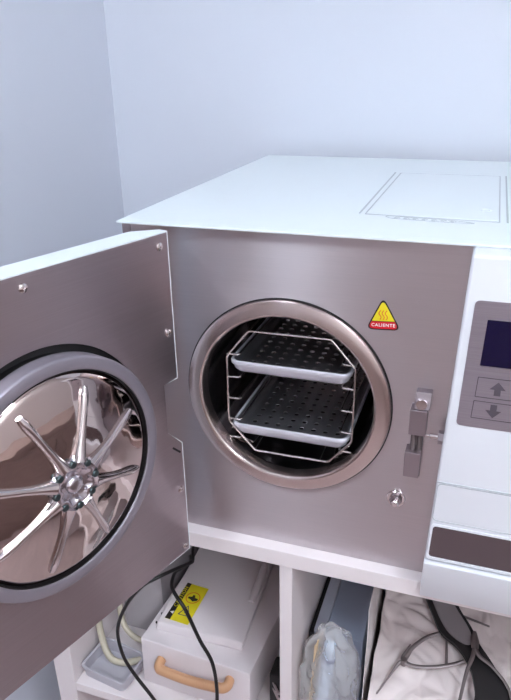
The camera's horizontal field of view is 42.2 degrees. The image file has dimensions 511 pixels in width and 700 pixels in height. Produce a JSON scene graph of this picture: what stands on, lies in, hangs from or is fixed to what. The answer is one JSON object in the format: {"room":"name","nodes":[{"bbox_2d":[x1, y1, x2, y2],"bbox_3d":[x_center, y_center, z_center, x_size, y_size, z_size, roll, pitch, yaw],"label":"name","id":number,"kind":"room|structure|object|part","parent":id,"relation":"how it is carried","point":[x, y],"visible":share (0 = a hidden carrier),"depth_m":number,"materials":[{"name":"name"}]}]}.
{"room":"clinic sterilization room","nodes":[
{"label":"clinic sterilization room","id":0,"kind":"room"},
{"bbox_2d":[0,0,123,699],"bbox_3d":[-0.920,0.203,0.137,0.100,2.620,3.365,7,25,18],"label":"wall","id":1,"kind":"structure","parent":0,"point":[61,189],"depth_m":1.33,"materials":[{"name":"white paint"}]},
{"bbox_2d":[103,0,510,216],"bbox_3d":[0.772,-0.328,1.267,2.485,2.620,0.100,7,25,18],"label":"wall","id":2,"kind":"structure","parent":0,"point":[203,91],"depth_m":1.36,"materials":[{"name":"white paint"}]},
{"bbox_3d":[0.231,1.563,0.312,2.485,0.050,3.565,7,25,18],"label":"floor","id":3,"kind":"structure","parent":0,"visible":0},
{"bbox_2d":[54,545,385,699],"bbox_3d":[0.236,0.587,1.418,1.087,0.842,0.668,7,25,18],"label":"cubby unit","id":4,"kind":"object","parent":3,"relation":"on","point":[301,591],"visible":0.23,"depth_m":1.24,"materials":[{"name":"white laminate"}]},
{"bbox_3d":[-0.257,0.526,1.578,0.042,0.842,0.668,7,25,18],"label":"panel","id":5,"kind":"part","parent":4,"relation":"part of","materials":[{"name":"white laminate"}]},
{"bbox_2d":[81,637,143,690],"bbox_3d":[-0.276,0.615,1.296,0.104,0.028,0.080,11,26,25],"label":"tray","id":6,"kind":"object","parent":4,"relation":"on","point":[96,665],"visible":0.77,"depth_m":1.30,"materials":[{"name":"grey plastic"}]},
{"bbox_2d":[96,620,140,665],"bbox_3d":[-0.245,0.533,1.346,0.121,0.134,0.166,7,25,18],"label":"hose","id":7,"kind":"object","parent":6,"relation":"in","point":[114,660],"visible":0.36,"depth_m":1.30,"materials":[{"name":"beige plastic"}]},
{"bbox_2d":[117,603,141,642],"bbox_3d":[-0.227,0.526,1.364,0.088,0.132,0.120,7,25,18],"label":"hose","id":8,"kind":"object","parent":4,"relation":"on","point":[126,628],"visible":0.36,"depth_m":1.33,"materials":[{"name":"beige plastic"}]},
{"bbox_2d":[140,556,183,620],"bbox_3d":[-0.198,0.457,1.436,0.095,0.201,0.204,7,25,18],"label":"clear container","id":9,"kind":"object","parent":4,"relation":"on","point":[154,596],"visible":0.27,"depth_m":1.41,"materials":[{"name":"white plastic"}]},
{"bbox_2d":[116,546,218,699],"bbox_3d":[-0.088,0.460,1.311,0.188,0.349,0.411,7,25,18],"label":"power cable","id":10,"kind":"object","parent":4,"relation":"on","point":[177,569],"visible":0.84,"depth_m":1.11,"materials":[{"name":"black rubber"}]},
{"bbox_2d":[141,548,279,699],"bbox_3d":[-0.050,0.529,1.351,0.240,0.133,0.385,7,25,18],"label":"appliance box","id":11,"kind":"object","parent":4,"relation":"on","point":[232,602],"visible":0.89,"depth_m":1.25,"materials":[{"name":"white plastic"}]},
{"bbox_3d":[-0.115,0.591,1.200,0.155,0.027,0.034,7,25,18],"label":"handle","id":12,"kind":"part","parent":11,"relation":"part of","materials":[{"name":"brown plastic"}]},
{"bbox_3d":[-0.066,0.478,1.345,0.180,0.023,0.276,7,25,18],"label":"lid","id":13,"kind":"part","parent":11,"relation":"part of","materials":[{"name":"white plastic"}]},
{"bbox_2d":[270,657,279,699],"bbox_3d":[0.044,0.617,1.216,0.034,0.078,0.066,7,25,18],"label":"plug","id":14,"kind":"object","parent":4,"relation":"on","point":[275,670],"visible":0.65,"depth_m":1.20,"materials":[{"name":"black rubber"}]},
{"bbox_2d":[308,577,330,685],"bbox_3d":[0.160,0.500,1.358,0.007,0.172,0.375,7,25,18],"label":"folder","id":15,"kind":"object","parent":4,"relation":"on","point":[311,631],"visible":0.28,"depth_m":1.19,"materials":[{"name":"black plastic"}]},
{"bbox_2d":[313,577,372,699],"bbox_3d":[0.203,0.505,1.339,0.086,0.177,0.362,7,25,18],"label":"binder","id":16,"kind":"object","parent":4,"relation":"on","point":[342,615],"visible":0.34,"depth_m":1.19,"materials":[{"name":"blue plastic"}]},
{"bbox_2d":[188,522,510,617],"bbox_3d":[0.228,0.188,1.244,1.100,0.027,0.675,7,25,18],"label":"countertop","id":17,"kind":"structure","parent":4,"relation":"on","point":[388,577],"depth_m":0.97,"materials":[{"name":"white laminate"}]},
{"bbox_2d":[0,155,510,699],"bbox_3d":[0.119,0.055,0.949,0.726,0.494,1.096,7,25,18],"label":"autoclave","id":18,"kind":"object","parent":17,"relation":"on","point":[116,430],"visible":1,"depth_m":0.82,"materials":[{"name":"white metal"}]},
{"bbox_3d":[-0.237,0.134,0.748,0.002,0.308,0.308,16,29,34],"label":"recess plate","id":19,"kind":"part","parent":18,"relation":"part of","materials":[{"name":"black metal"}]},
{"bbox_3d":[-0.209,0.142,0.728,0.029,0.247,0.247,16,29,34],"label":"mirror dish","id":20,"kind":"part","parent":18,"relation":"part of","materials":[{"name":"silver metal"}]},
{"bbox_3d":[-0.251,0.146,0.746,0.036,0.482,0.445,16,29,34],"label":"door","id":21,"kind":"part","parent":18,"relation":"part of","materials":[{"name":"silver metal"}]},
{"bbox_3d":[0.234,-0.037,1.136,0.643,0.472,0.623,7,25,18],"label":"casing","id":22,"kind":"part","parent":18,"relation":"part of","materials":[{"name":"metal"}]},
{"bbox_2d":[226,317,365,462],"bbox_3d":[0.095,0.008,1.033,0.182,0.191,0.303,7,25,18],"label":"rack","id":23,"kind":"object","parent":18,"relation":"in","point":[343,450],"visible":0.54,"depth_m":0.93,"materials":[{"name":"silver metal"}]},
{"bbox_2d":[231,317,358,383],"bbox_3d":[0.090,-0.024,1.010,0.170,0.019,0.289,7,25,18],"label":"tray","id":24,"kind":"object","parent":23,"relation":"in","point":[243,362],"visible":0.6,"depth_m":0.96,"materials":[{"name":"silver metal"}]},
{"bbox_2d":[233,348,370,447],"bbox_3d":[0.092,0.066,1.050,0.170,0.019,0.289,7,25,18],"label":"tray","id":25,"kind":"object","parent":23,"relation":"in","point":[246,425],"visible":0.73,"depth_m":1.01,"materials":[{"name":"silver metal"}]},
{"bbox_3d":[0.057,0.074,0.892,0.456,0.471,0.004,7,25,18],"label":"panel","id":26,"kind":"part","parent":18,"relation":"part of","materials":[{"name":"metal"}]},
{"bbox_3d":[0.324,0.319,0.857,0.217,0.080,0.029,7,25,18],"label":"drawer","id":27,"kind":"part","parent":18,"relation":"part of","materials":[{"name":"white plastic"}]},
{"bbox_3d":[0.325,0.117,0.781,0.217,0.470,0.045,7,25,18],"label":"control panel","id":28,"kind":"part","parent":18,"relation":"part of","materials":[{"name":"white plastic"}]},
{"bbox_2d":[362,587,385,699],"bbox_3d":[0.212,0.491,1.172,0.006,0.329,0.256,7,25,17],"label":"plastic sleeve","id":29,"kind":"object","parent":4,"relation":"on","point":[377,596],"visible":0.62,"depth_m":1.11,"materials":[{"name":"white"}]},
{"bbox_2d":[368,590,510,699],"bbox_3d":[0.464,0.494,1.209,0.448,0.293,0.525,7,25,18],"label":"fabric bag","id":30,"kind":"object","parent":4,"relation":"on","point":[405,618],"visible":0.25,"depth_m":1.13,"materials":[{"name":"grey fabric"}]},
{"bbox_2d":[376,631,464,693],"bbox_3d":[0.265,0.521,1.112,0.156,0.041,0.061,-7,24,-12],"label":"forceps","id":31,"kind":"object","parent":30,"relation":"on","point":[406,654],"visible":1,"depth_m":1.10,"materials":[{"name":"silver metal"}]},
{"bbox_3d":[0.280,0.504,1.130,0.083,0.024,0.016,-15,28,-29],"label":"handle","id":32,"kind":"part","parent":31,"relation":"part of","materials":[{"name":"silver metal"}]},
{"bbox_3d":[0.296,0.522,1.102,0.102,0.013,0.016,1,24,5],"label":"handle","id":33,"kind":"part","parent":31,"relation":"part of","materials":[{"name":"silver metal"}]},
{"bbox_2d":[445,640,447,663],"bbox_3d":[0.323,0.509,1.122,0.005,0.018,0.047,5,25,13],"label":"probe","id":34,"kind":"object","parent":30,"relation":"on","point":[446,643],"visible":1,"depth_m":1.12,"materials":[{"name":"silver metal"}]},
{"bbox_2d":[426,599,509,699],"bbox_3d":[0.348,0.492,1.120,0.058,0.068,0.244,-7,25,-13],"label":"pouch","id":35,"kind":"object","parent":30,"relation":"on","point":[450,621],"visible":0.68,"depth_m":1.11,"materials":[{"name":"black fabric"},{"name":"white paper"}]},
{"bbox_2d":[464,615,489,626],"bbox_3d":[0.380,0.471,1.156,0.056,0.007,0.004,12,27,27],"label":"probe","id":36,"kind":"object","parent":35,"relation":"in","point":[466,617],"visible":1,"depth_m":1.15,"materials":[{"name":"silver metal"}]},
{"bbox_2d":[458,631,510,699],"bbox_3d":[0.373,0.522,1.068,0.084,0.042,0.129,7,25,18],"label":"pliers","id":37,"kind":"object","parent":35,"relation":"on","point":[474,639],"visible":1,"depth_m":1.08,"materials":[{"name":"silver metal"}]},
{"bbox_3d":[0.341,0.525,1.070,0.009,0.037,0.111,12,27,27],"label":"handle","id":38,"kind":"part","parent":37,"relation":"part of","materials":[{"name":"silver metal"}]},
{"bbox_3d":[0.384,0.519,1.070,0.014,0.028,0.103,-11,26,-21],"label":"handle","id":39,"kind":"part","parent":37,"relation":"part of","materials":[{"name":"silver metal"}]},
{"bbox_3d":[0.125,0.559,1.123,0.100,0.249,0.096,7,25,18],"label":"clear bag","id":40,"kind":"object","parent":4,"relation":"on","visible":0},
{"bbox_2d":[307,629,323,699],"bbox_3d":[0.097,0.570,1.132,0.025,0.221,0.043,7,25,18],"label":"folded paper","id":41,"kind":"object","parent":40,"relation":"in","point":[312,688],"visible":0.96,"depth_m":1.12,"materials":[{"name":"beige paper"}]},
{"bbox_2d":[315,639,336,699],"bbox_3d":[0.115,0.575,1.122,0.040,0.220,0.023,7,25,18],"label":"tube","id":42,"kind":"object","parent":40,"relation":"in","point":[328,657],"visible":1,"depth_m":1.09,"materials":[{"name":"blue"}]}
]}

